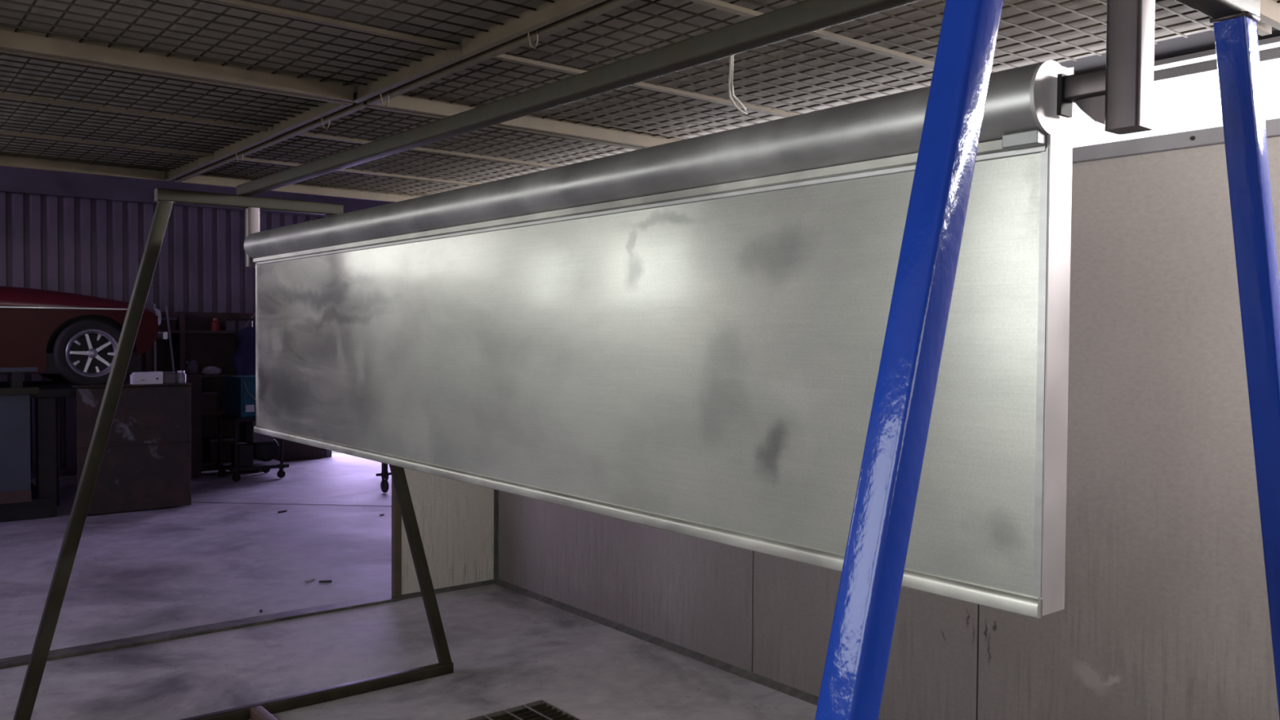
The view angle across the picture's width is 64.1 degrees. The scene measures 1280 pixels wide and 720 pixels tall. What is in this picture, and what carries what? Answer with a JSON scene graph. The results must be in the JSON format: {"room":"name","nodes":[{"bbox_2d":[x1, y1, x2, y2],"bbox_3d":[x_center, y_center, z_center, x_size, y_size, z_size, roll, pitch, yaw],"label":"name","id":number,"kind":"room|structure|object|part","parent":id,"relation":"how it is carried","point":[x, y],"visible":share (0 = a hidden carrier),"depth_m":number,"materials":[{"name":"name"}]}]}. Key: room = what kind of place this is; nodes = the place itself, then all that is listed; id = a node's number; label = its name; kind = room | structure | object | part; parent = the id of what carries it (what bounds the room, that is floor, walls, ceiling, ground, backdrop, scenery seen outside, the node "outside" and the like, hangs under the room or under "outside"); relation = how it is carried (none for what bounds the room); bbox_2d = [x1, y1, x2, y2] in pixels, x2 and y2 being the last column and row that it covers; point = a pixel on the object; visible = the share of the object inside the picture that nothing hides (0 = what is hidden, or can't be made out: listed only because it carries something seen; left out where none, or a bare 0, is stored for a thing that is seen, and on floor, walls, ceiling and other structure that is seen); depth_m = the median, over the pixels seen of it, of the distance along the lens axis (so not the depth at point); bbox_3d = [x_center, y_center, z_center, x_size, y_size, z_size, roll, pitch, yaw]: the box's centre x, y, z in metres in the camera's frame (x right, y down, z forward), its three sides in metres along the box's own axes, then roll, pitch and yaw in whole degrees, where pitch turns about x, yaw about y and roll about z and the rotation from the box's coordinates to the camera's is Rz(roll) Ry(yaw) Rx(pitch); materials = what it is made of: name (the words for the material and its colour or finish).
{"room":"metal workshop","nodes":[
{"label":"metal workshop","id":0,"kind":"room"},
{"bbox_2d":[0,165,393,478],"bbox_3d":[-6.782,-0.988,11.280,13.600,4.600,0.200,-1,2,-39],"label":"wall","id":1,"kind":"structure","parent":0,"point":[86,234],"depth_m":11.84,"materials":[{"name":"grey metal"}]},
{"bbox_3d":[-8.131,1.285,10.278,10.190,0.090,0.100,-1,2,-39],"label":"rail","id":2,"kind":"part","parent":1,"relation":"part of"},
{"bbox_2d":[323,217,332,457],"bbox_3d":[-2.851,-0.317,14.519,3.390,3.140,0.200,-1,2,-39],"label":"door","id":3,"kind":"structure","parent":1,"relation":"in","point":[328,453],"depth_m":13.44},
{"bbox_2d":[0,453,817,719],"bbox_3d":[-1.933,1.700,5.304,13.600,0.400,15.800,-1,2,-39],"label":"floor","id":4,"kind":"structure","parent":0,"point":[508,648],"depth_m":5.67,"materials":[{"name":"concrete"}]},
{"bbox_2d":[0,367,129,521],"bbox_3d":[-7.119,0.721,8.539,5.600,1.322,1.890,-1,2,-39],"label":"workbench","id":5,"kind":"object","parent":4,"relation":"on","point":[20,499],"visible":0.93,"depth_m":8.86,"materials":[{"name":"metal"}]},
{"bbox_3d":[-6.908,0.105,7.540,4.290,0.037,0.060,-1,2,-39],"label":"rail","id":6,"kind":"part","parent":5,"relation":"part of","materials":[{"name":"grey metal"}]},
{"bbox_2d":[0,285,167,385],"bbox_3d":[-6.504,-0.379,8.936,4.080,1.251,1.594,-1,2,-39],"label":"car","id":7,"kind":"object","parent":5,"relation":"on","point":[73,338],"visible":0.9,"depth_m":9.12,"materials":[{"name":"red paint"}]},
{"bbox_3d":[-6.072,-0.177,8.339,4.000,0.600,0.030,-1,2,-39],"label":"panel","id":8,"kind":"part","parent":7,"relation":"part of","materials":[{"name":"red paint"}]},
{"bbox_2d":[0,285,159,317],"bbox_3d":[-6.532,-0.520,8.909,4.005,0.306,1.518,-1,2,-39],"label":"hood","id":9,"kind":"object","parent":7,"relation":"attached to","point":[15,302],"depth_m":9.08,"materials":[{"name":"red paint"}]},
{"bbox_2d":[71,382,191,515],"bbox_3d":[-4.622,0.799,9.345,0.970,1.155,0.170,-1,2,-39],"label":"base cabinet","id":10,"kind":"object","parent":4,"relation":"on","point":[146,462],"visible":0.84,"depth_m":9.31,"materials":[{"name":"black metal"}]},
{"bbox_2d":[129,371,163,384],"bbox_3d":[-4.536,0.164,9.407,0.255,0.111,0.112,-1,2,-39],"label":"carton","id":11,"kind":"object","parent":10,"relation":"on","point":[148,377],"visible":1,"depth_m":9.36,"materials":[{"name":"white cardboard"}]},
{"bbox_2d":[163,371,176,383],"bbox_3d":[-4.403,0.164,9.540,0.108,0.107,0.138,-1,2,-39],"label":"storage box","id":12,"kind":"object","parent":10,"relation":"on","point":[169,377],"visible":0.81,"depth_m":9.49,"materials":[{"name":"grey plastic"}]},
{"bbox_3d":[-4.402,0.116,9.539,0.108,0.011,0.138,-1,2,-39],"label":"lid","id":13,"kind":"part","parent":12,"relation":"part of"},
{"bbox_2d":[175,370,186,383],"bbox_3d":[-4.308,0.158,9.598,0.090,0.118,0.090,-1,2,-39],"label":"glass jar","id":14,"kind":"object","parent":10,"relation":"on","point":[180,376],"visible":1,"depth_m":9.56,"materials":[{"name":"clear glass"}]},
{"bbox_2d":[153,303,156,371],"bbox_3d":[-5.280,0.355,11.152,0.022,1.941,0.104,-1,2,-32],"label":"metal bar","id":15,"kind":"object","parent":4,"relation":"on","point":[154,304],"visible":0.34,"depth_m":11.15,"materials":[{"name":"grey metal"}]},
{"bbox_2d":[164,305,174,371],"bbox_3d":[-5.101,0.364,11.258,0.241,1.922,0.021,0,1,4],"label":"metal bar","id":16,"kind":"object","parent":4,"relation":"on","point":[166,306],"visible":0.34,"depth_m":11.24,"materials":[{"name":"grey metal"}]},
{"bbox_2d":[141,311,262,478],"bbox_3d":[-4.992,0.384,11.673,1.250,1.860,0.380,-1,2,-39],"label":"storage rack","id":17,"kind":"object","parent":4,"relation":"on","point":[193,339],"visible":0.32,"depth_m":11.77,"materials":[{"name":"black metal"}]},
{"bbox_2d":[158,317,177,330],"bbox_3d":[-5.319,-0.401,11.387,0.252,0.140,0.237,-1,2,-39],"label":"crate","id":18,"kind":"object","parent":17,"relation":"on","point":[163,326],"visible":0.54,"depth_m":11.32,"materials":[{"name":"black plastic"}]},
{"bbox_2d":[185,359,198,374],"bbox_3d":[-5.072,0.076,11.564,0.145,0.179,0.127,-1,2,-39],"label":"rag","id":19,"kind":"object","parent":17,"relation":"on","point":[191,365],"visible":0.83,"depth_m":11.52,"materials":[{"name":"grey fabric"}]},
{"bbox_2d":[201,365,222,374],"bbox_3d":[-4.897,0.114,11.701,0.227,0.100,0.152,-1,2,-39],"label":"rag","id":20,"kind":"object","parent":17,"relation":"on","point":[210,370],"visible":1,"depth_m":11.65,"materials":[{"name":"grey fabric"}]},
{"bbox_2d":[210,318,219,330],"bbox_3d":[-4.863,-0.408,11.714,0.100,0.142,0.100,-1,2,-39],"label":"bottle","id":21,"kind":"object","parent":17,"relation":"on","point":[215,325],"visible":1,"depth_m":11.68,"materials":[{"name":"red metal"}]},
{"bbox_2d":[204,436,234,462],"bbox_3d":[-4.846,1.031,11.813,0.292,0.260,0.237,-1,2,-39],"label":"crate","id":22,"kind":"object","parent":17,"relation":"on","point":[211,444],"visible":0.73,"depth_m":11.73,"materials":[{"name":"black plastic"}]},
{"bbox_2d":[221,320,251,330],"bbox_3d":[-4.696,-0.396,11.889,0.272,0.110,0.237,-1,2,-39],"label":"crate","id":23,"kind":"object","parent":17,"relation":"on","point":[225,325],"visible":0.75,"depth_m":11.80,"materials":[{"name":"grey plastic"}]},
{"bbox_2d":[215,318,288,481],"bbox_3d":[-4.367,0.427,11.511,0.620,1.790,0.620,-1,2,-39],"label":"trolley","id":24,"kind":"object","parent":4,"relation":"on","point":[240,405],"visible":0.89,"depth_m":11.31,"materials":[{"name":"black metal"}]},
{"bbox_2d":[220,413,255,422],"bbox_3d":[-4.368,0.642,11.516,0.500,0.040,0.620,-1,2,-39],"label":"tray","id":25,"kind":"object","parent":24,"relation":"on","point":[235,417],"depth_m":11.22,"materials":[{"name":"black metal"}]},
{"bbox_2d":[233,320,255,375],"bbox_3d":[-4.251,-0.132,11.264,0.454,0.599,0.123,-1,2,-39],"label":"jacket","id":26,"kind":"object","parent":24,"relation":"hanging from","point":[244,358],"visible":0.6,"depth_m":11.19,"materials":[{"name":"blue fabric"}]},
{"bbox_3d":[-4.427,-0.453,11.457,0.020,0.020,0.535,-1,2,-39],"label":"support arm","id":27,"kind":"part","parent":24,"relation":"part of"},
{"bbox_2d":[243,381,255,399],"bbox_3d":[-4.231,0.362,11.195,0.207,0.265,0.018,-1,2,-36],"label":"cable","id":28,"kind":"object","parent":24,"relation":"attached to","point":[243,381],"visible":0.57,"depth_m":11.16,"materials":[{"name":"rubber"}]},
{"bbox_2d":[215,459,288,471],"bbox_3d":[-4.372,1.181,11.530,0.620,0.040,0.620,-1,2,-39],"label":"tray","id":29,"kind":"object","parent":24,"relation":"on","point":[256,464],"depth_m":11.36,"materials":[{"name":"black metal"}]},
{"bbox_2d":[191,502,381,506],"bbox_3d":[-5.488,1.387,8.915,9.307,0.006,3.957,-1,2,-30],"label":"trim","id":30,"kind":"structure","parent":4,"relation":"in","point":[191,502],"depth_m":9.77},
{"bbox_2d":[273,436,322,461],"bbox_3d":[-4.514,1.072,13.005,0.950,0.420,0.060,-1,2,-39],"label":"board","id":31,"kind":"object","parent":4,"relation":"on","point":[292,451],"visible":0.36,"depth_m":13.08,"materials":[{"name":"brown wood"}]},
{"bbox_2d":[305,577,315,582],"bbox_3d":[-2.190,1.457,6.782,0.037,0.011,0.092,1,2,25],"label":"scrap","id":32,"kind":"object","parent":4,"relation":"on","point":[308,580],"visible":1,"depth_m":6.78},
{"bbox_2d":[319,579,332,582],"bbox_3d":[-2.074,1.459,6.748,0.082,0.011,0.033,0,2,-8],"label":"scrap","id":33,"kind":"object","parent":4,"relation":"on","point":[322,580],"visible":1,"depth_m":6.74,"materials":[{"name":"black metal"}]},
{"bbox_2d":[375,462,391,493],"bbox_3d":[-2.587,0.758,10.957,0.830,1.180,0.870,-1,2,-39],"label":"stand","id":34,"kind":"object","parent":4,"relation":"on","point":[384,474],"visible":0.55,"depth_m":10.46,"materials":[{"name":"metal"}]},
{"bbox_3d":[-2.614,1.170,10.479,0.180,0.028,0.028,-1,2,-39],"label":"knob","id":35,"kind":"part","parent":34,"relation":"part of","materials":[{"name":"black metal"}]},
{"bbox_3d":[-2.611,0.701,10.467,0.050,0.982,0.050,-1,2,-39],"label":"post","id":36,"kind":"part","parent":34,"relation":"part of","materials":[{"name":"black metal"}]},
{"bbox_2d":[466,699,581,719],"bbox_3d":[-0.502,1.558,4.034,0.796,0.039,0.791,-1,2,-39],"label":"floor grate","id":37,"kind":"object","parent":4,"relation":"in","point":[541,709],"visible":1,"depth_m":4.44,"materials":[{"name":"metal"}]},
{"bbox_3d":[-0.346,1.539,4.159,0.008,0.006,0.779,-1,2,-39],"label":"cross rod","id":38,"kind":"part","parent":37,"relation":"part of","materials":[{"name":"grey metal"}]},
{"bbox_3d":[-0.268,1.538,4.221,0.008,0.006,0.779,-1,2,-39],"label":"cross rod","id":39,"kind":"part","parent":37,"relation":"part of","materials":[{"name":"grey metal"}]},
{"bbox_2d":[13,0,1279,719],"bbox_3d":[-0.465,0.440,2.915,1.938,2.260,3.761,-1,2,-39],"label":"support stand","id":40,"kind":"object","parent":4,"relation":"on","point":[1119,95],"visible":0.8,"depth_m":1.64,"materials":[{"name":"metal"}]},
{"bbox_3d":[-2.124,0.425,3.960,0.598,2.129,0.050,-1,2,-39],"label":"leg","id":41,"kind":"part","parent":40,"relation":"part of","materials":[{"name":"metal"}]},
{"bbox_3d":[-0.481,1.545,2.939,0.050,0.050,3.655,-1,2,-39],"label":"rail","id":42,"kind":"part","parent":40,"relation":"part of","materials":[{"name":"grey metal"}]},
{"bbox_3d":[-1.150,0.411,4.744,0.605,2.129,0.050,-1,2,-39],"label":"leg","id":43,"kind":"part","parent":40,"relation":"part of","materials":[{"name":"metal"}]},
{"bbox_2d":[244,60,1073,618],"bbox_3d":[-0.493,-0.071,2.906,0.112,0.833,3.529,-1,2,-39],"label":"screen","id":44,"kind":"object","parent":40,"relation":"attached to","point":[686,336],"visible":0.98,"depth_m":2.08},
{"bbox_3d":[-1.598,-0.065,4.266,0.003,0.674,0.019,-1,2,-39],"label":"trim","id":45,"kind":"part","parent":44,"relation":"part of","materials":[{"name":"metal"}]},
{"bbox_3d":[-0.505,0.331,2.908,0.012,0.028,3.523,-1,2,-39],"label":"trim","id":46,"kind":"part","parent":44,"relation":"part of","materials":[{"name":"metal"}]},
{"bbox_3d":[0.602,0.021,1.536,0.002,0.674,0.012,-1,2,-39],"label":"trim","id":47,"kind":"part","parent":44,"relation":"part of","materials":[{"name":"metal"}]},
{"bbox_3d":[0.612,-0.030,1.535,0.112,0.830,0.006,-1,2,-39],"label":"plate","id":48,"kind":"part","parent":44,"relation":"part of","materials":[{"name":"metal"}]},
{"bbox_3d":[0.191,0.515,1.069,0.619,2.129,0.050,-1,2,-39],"label":"leg","id":49,"kind":"part","parent":40,"relation":"part of","materials":[{"name":"blue paint"}]},
{"bbox_3d":[0.633,-0.394,1.525,0.032,0.060,0.007,-1,2,-39],"label":"pin plate","id":50,"kind":"part","parent":40,"relation":"part of","materials":[{"name":"grey metal"}]},
{"bbox_3d":[0.662,-0.403,1.502,0.034,0.036,0.063,-1,2,-39],"label":"arm","id":51,"kind":"part","parent":40,"relation":"part of"},
{"bbox_3d":[1.192,0.501,1.874,0.653,2.130,0.050,-1,2,-39],"label":"leg","id":52,"kind":"part","parent":40,"relation":"part of","materials":[{"name":"blue paint"}]},
{"bbox_2d":[391,202,493,597],"bbox_3d":[-1.220,0.252,6.515,0.752,2.440,0.052,-1,2,-39],"label":"wall","id":53,"kind":"structure","parent":0,"point":[455,518],"depth_m":6.50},
{"bbox_2d":[0,594,400,669],"bbox_3d":[-2.902,1.490,5.212,3.580,0.020,0.130,-1,2,-39],"label":"trim","id":54,"kind":"structure","parent":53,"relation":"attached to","point":[15,661],"depth_m":5.57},
{"bbox_2d":[0,152,428,195],"bbox_3d":[-2.587,-0.994,5.331,4.277,0.085,0.030,-1,2,-39],"label":"trim","id":55,"kind":"structure","parent":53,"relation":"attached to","point":[166,173],"depth_m":5.38,"materials":[{"name":"beige metal"}]},
{"bbox_2d":[400,579,495,599],"bbox_3d":[-1.214,1.460,6.517,0.667,0.025,0.025,-1,2,-39],"label":"baseboard","id":56,"kind":"structure","parent":53,"relation":"attached to","point":[465,586],"depth_m":6.54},
{"bbox_2d":[0,0,1219,194],"bbox_3d":[-0.166,-0.934,1.900,3.825,0.060,8.412,-1,2,-39],"label":"ceiling","id":57,"kind":"structure","parent":0,"point":[697,8],"depth_m":3.22,"materials":[{"name":"grey metal"}]},
{"bbox_2d":[0,48,353,181],"bbox_3d":[-2.324,-0.935,4.011,1.495,0.057,2.395,-1,2,-39],"label":"mesh panel","id":58,"kind":"object","parent":57,"relation":"attached to","point":[324,107],"visible":0.86,"depth_m":4.06,"materials":[{"name":"metal"}]},
{"bbox_3d":[-3.066,-0.964,4.934,1.444,0.057,0.024,-1,2,-39],"label":"rail","id":59,"kind":"part","parent":58,"relation":"part of","materials":[{"name":"beige metal"}]},
{"bbox_3d":[-1.579,-0.906,3.088,1.444,0.057,0.024,-1,2,-39],"label":"rail","id":60,"kind":"part","parent":58,"relation":"part of","materials":[{"name":"beige metal"}]},
{"bbox_3d":[-2.255,-0.963,5.096,0.024,0.057,0.788,-1,2,-39],"label":"frame rail","id":61,"kind":"part","parent":58,"relation":"part of","materials":[{"name":"beige metal"}]},
{"bbox_3d":[-1.756,-0.944,4.477,0.024,0.057,0.798,-1,2,-39],"label":"frame rail","id":62,"kind":"part","parent":58,"relation":"part of","materials":[{"name":"beige metal"}]},
{"bbox_3d":[-1.255,-0.924,3.850,0.024,0.057,0.803,-1,2,-39],"label":"frame rail","id":63,"kind":"part","parent":58,"relation":"part of","materials":[{"name":"beige metal"}]},
{"bbox_2d":[235,151,243,163],"bbox_3d":[-1.787,-0.930,4.563,0.031,0.102,0.009,0,2,-30],"label":"hook","id":64,"kind":"object","parent":57,"relation":"hanging from","point":[242,151],"visible":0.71,"depth_m":4.57,"materials":[{"name":"grey metal"}]},
{"bbox_2d":[0,0,605,102],"bbox_3d":[-0.829,-0.877,2.156,1.499,0.057,2.320,-1,2,-39],"label":"mesh panel","id":65,"kind":"object","parent":57,"relation":"attached to","point":[550,11],"visible":1,"depth_m":2.92,"materials":[{"name":"metal"}]},
{"bbox_3d":[-1.549,-0.905,3.050,1.444,0.057,0.024,-1,2,-39],"label":"rail","id":66,"kind":"part","parent":65,"relation":"part of","materials":[{"name":"beige metal"}]},
{"bbox_2d":[379,75,389,106],"bbox_3d":[-0.849,-0.894,3.398,0.031,0.102,0.009,0,2,-30],"label":"hook","id":67,"kind":"object","parent":65,"relation":"hanging from","point":[380,75],"visible":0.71,"depth_m":3.40,"materials":[{"name":"grey metal"}]},
{"bbox_3d":[-0.752,-0.905,3.235,0.024,0.057,0.733,-1,2,-39],"label":"frame rail","id":68,"kind":"part","parent":65,"relation":"part of","materials":[{"name":"beige metal"}]},
{"bbox_3d":[-0.281,-0.887,2.651,0.024,0.057,0.763,-1,2,-39],"label":"frame rail","id":69,"kind":"part","parent":65,"relation":"part of","materials":[{"name":"beige metal"}]},
{"bbox_2d":[321,114,329,128],"bbox_3d":[-1.166,-0.906,3.792,0.031,0.102,0.009,0,2,-30],"label":"hook","id":70,"kind":"object","parent":57,"relation":"hanging from","point":[328,114],"visible":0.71,"depth_m":3.79,"materials":[{"name":"grey metal"}]},
{"bbox_2d":[174,92,645,202],"bbox_3d":[-1.140,-0.953,4.963,1.483,0.057,2.395,-1,2,-39],"label":"mesh panel","id":71,"kind":"object","parent":57,"relation":"attached to","point":[197,176],"visible":0.54,"depth_m":4.89,"materials":[{"name":"metal"}]},
{"bbox_3d":[-2.212,-0.964,5.131,0.024,0.057,0.788,-1,2,-39],"label":"frame rail","id":72,"kind":"part","parent":71,"relation":"part of","materials":[{"name":"beige metal"}]},
{"bbox_3d":[-1.713,-0.945,4.512,0.024,0.057,0.798,-1,2,-39],"label":"frame rail","id":73,"kind":"part","parent":71,"relation":"part of","materials":[{"name":"beige metal"}]},
{"bbox_3d":[-1.883,-0.982,5.887,1.432,0.057,0.024,-1,2,-39],"label":"rail","id":74,"kind":"part","parent":71,"relation":"part of","materials":[{"name":"beige metal"}]},
{"bbox_3d":[-1.210,-0.925,3.886,0.024,0.057,0.803,-1,2,-39],"label":"frame rail","id":75,"kind":"part","parent":71,"relation":"part of","materials":[{"name":"beige metal"}]},
{"bbox_3d":[-0.396,-0.924,4.040,1.432,0.057,0.024,-1,2,-39],"label":"rail","id":76,"kind":"part","parent":71,"relation":"part of","materials":[{"name":"beige metal"}]},
{"bbox_2d":[527,8,537,48],"bbox_3d":[-0.283,-0.872,2.695,0.031,0.102,0.009,0,2,-30],"label":"hook","id":77,"kind":"object","parent":57,"relation":"hanging from","point":[529,41],"visible":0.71,"depth_m":2.70,"materials":[{"name":"grey metal"}]},
{"bbox_2d":[366,0,1271,147],"bbox_3d":[0.354,-0.895,3.108,1.487,0.057,2.320,-1,2,-39],"label":"mesh panel","id":78,"kind":"object","parent":57,"relation":"attached to","point":[399,99],"visible":0.59,"depth_m":3.16,"materials":[{"name":"metal"}]},
{"bbox_3d":[-0.708,-0.906,3.271,0.024,0.057,0.733,-1,2,-39],"label":"frame rail","id":79,"kind":"part","parent":78,"relation":"part of","materials":[{"name":"beige metal"}]},
{"bbox_3d":[-0.365,-0.923,4.002,1.432,0.057,0.024,-1,2,-39],"label":"rail","id":80,"kind":"part","parent":78,"relation":"part of","materials":[{"name":"beige metal"}]},
{"bbox_3d":[-0.238,-0.887,2.686,0.024,0.057,0.763,-1,2,-39],"label":"frame rail","id":81,"kind":"part","parent":78,"relation":"part of","materials":[{"name":"beige metal"}]},
{"bbox_2d":[728,54,747,114],"bbox_3d":[0.277,-0.806,2.895,0.076,0.210,0.008,-1,2,-39],"label":"rope loop","id":82,"kind":"object","parent":78,"relation":"hanging from","point":[731,57],"visible":0.83,"depth_m":2.88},
{"bbox_3d":[0.893,-0.929,3.596,0.024,0.006,0.763,-1,2,-39],"label":"frame rail","id":83,"kind":"part","parent":78,"relation":"part of","materials":[{"name":"metal"}]},
{"bbox_3d":[1.394,-0.910,2.982,0.024,0.006,0.818,-1,2,-39],"label":"frame rail","id":84,"kind":"part","parent":78,"relation":"part of","materials":[{"name":"beige metal"}]},
{"bbox_3d":[1.074,-0.867,2.215,1.432,0.057,0.024,-1,2,-39],"label":"rail","id":85,"kind":"part","parent":78,"relation":"part of","materials":[{"name":"metal"}]},
{"bbox_2d":[1259,0,1279,30],"bbox_3d":[1.845,-0.837,1.257,1.482,0.057,2.385,-1,2,-39],"label":"mesh panel","id":86,"kind":"object","parent":57,"relation":"attached to","point":[1269,9],"visible":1,"depth_m":2.53,"materials":[{"name":"metal"}]},
{"bbox_2d":[497,35,1279,719],"bbox_3d":[1.709,0.241,3.446,0.095,2.660,8.412,-1,2,-39],"label":"wall","id":87,"kind":"structure","parent":0,"point":[1165,615],"depth_m":3.52,"materials":[{"name":"metal"}]},
{"bbox_2d":[493,489,498,582],"bbox_3d":[-0.940,0.269,6.702,0.022,2.400,0.022,-1,2,-39],"label":"trim","id":88,"kind":"structure","parent":87,"relation":"attached to","point":[495,491],"depth_m":6.73,"materials":[{"name":"grey metal"}]},
{"bbox_2d":[494,578,879,719],"bbox_3d":[1.686,1.557,3.456,0.030,0.028,8.392,-1,2,-39],"label":"baseboard","id":89,"kind":"structure","parent":87,"relation":"attached to","point":[763,681],"depth_m":5.34,"materials":[{"name":"grey metal"}]},
{"bbox_3d":[1.721,-0.716,3.420,0.088,0.051,8.402,-1,2,-39],"label":"rail","id":90,"kind":"part","parent":87,"relation":"part of","materials":[{"name":"grey metal"}]},
{"bbox_2d":[1054,25,1279,74],"bbox_3d":[1.535,-1.020,3.267,0.542,0.058,8.412,-1,2,-39],"label":"ceiling","id":91,"kind":"structure","parent":0,"point":[1202,41],"depth_m":3.26,"materials":[{"name":"grey metal"}]},
{"label":"outside","id":92,"kind":"structure","parent":0,"visible":0},
{"bbox_2d":[331,450,343,454],"bbox_3d":[-5.831,1.181,19.229,9.000,0.100,10.800,-1,2,-39],"label":"ground","id":93,"kind":"structure","parent":92,"point":[332,451],"depth_m":14.00,"materials":[{"name":"white concrete"}]}
]}

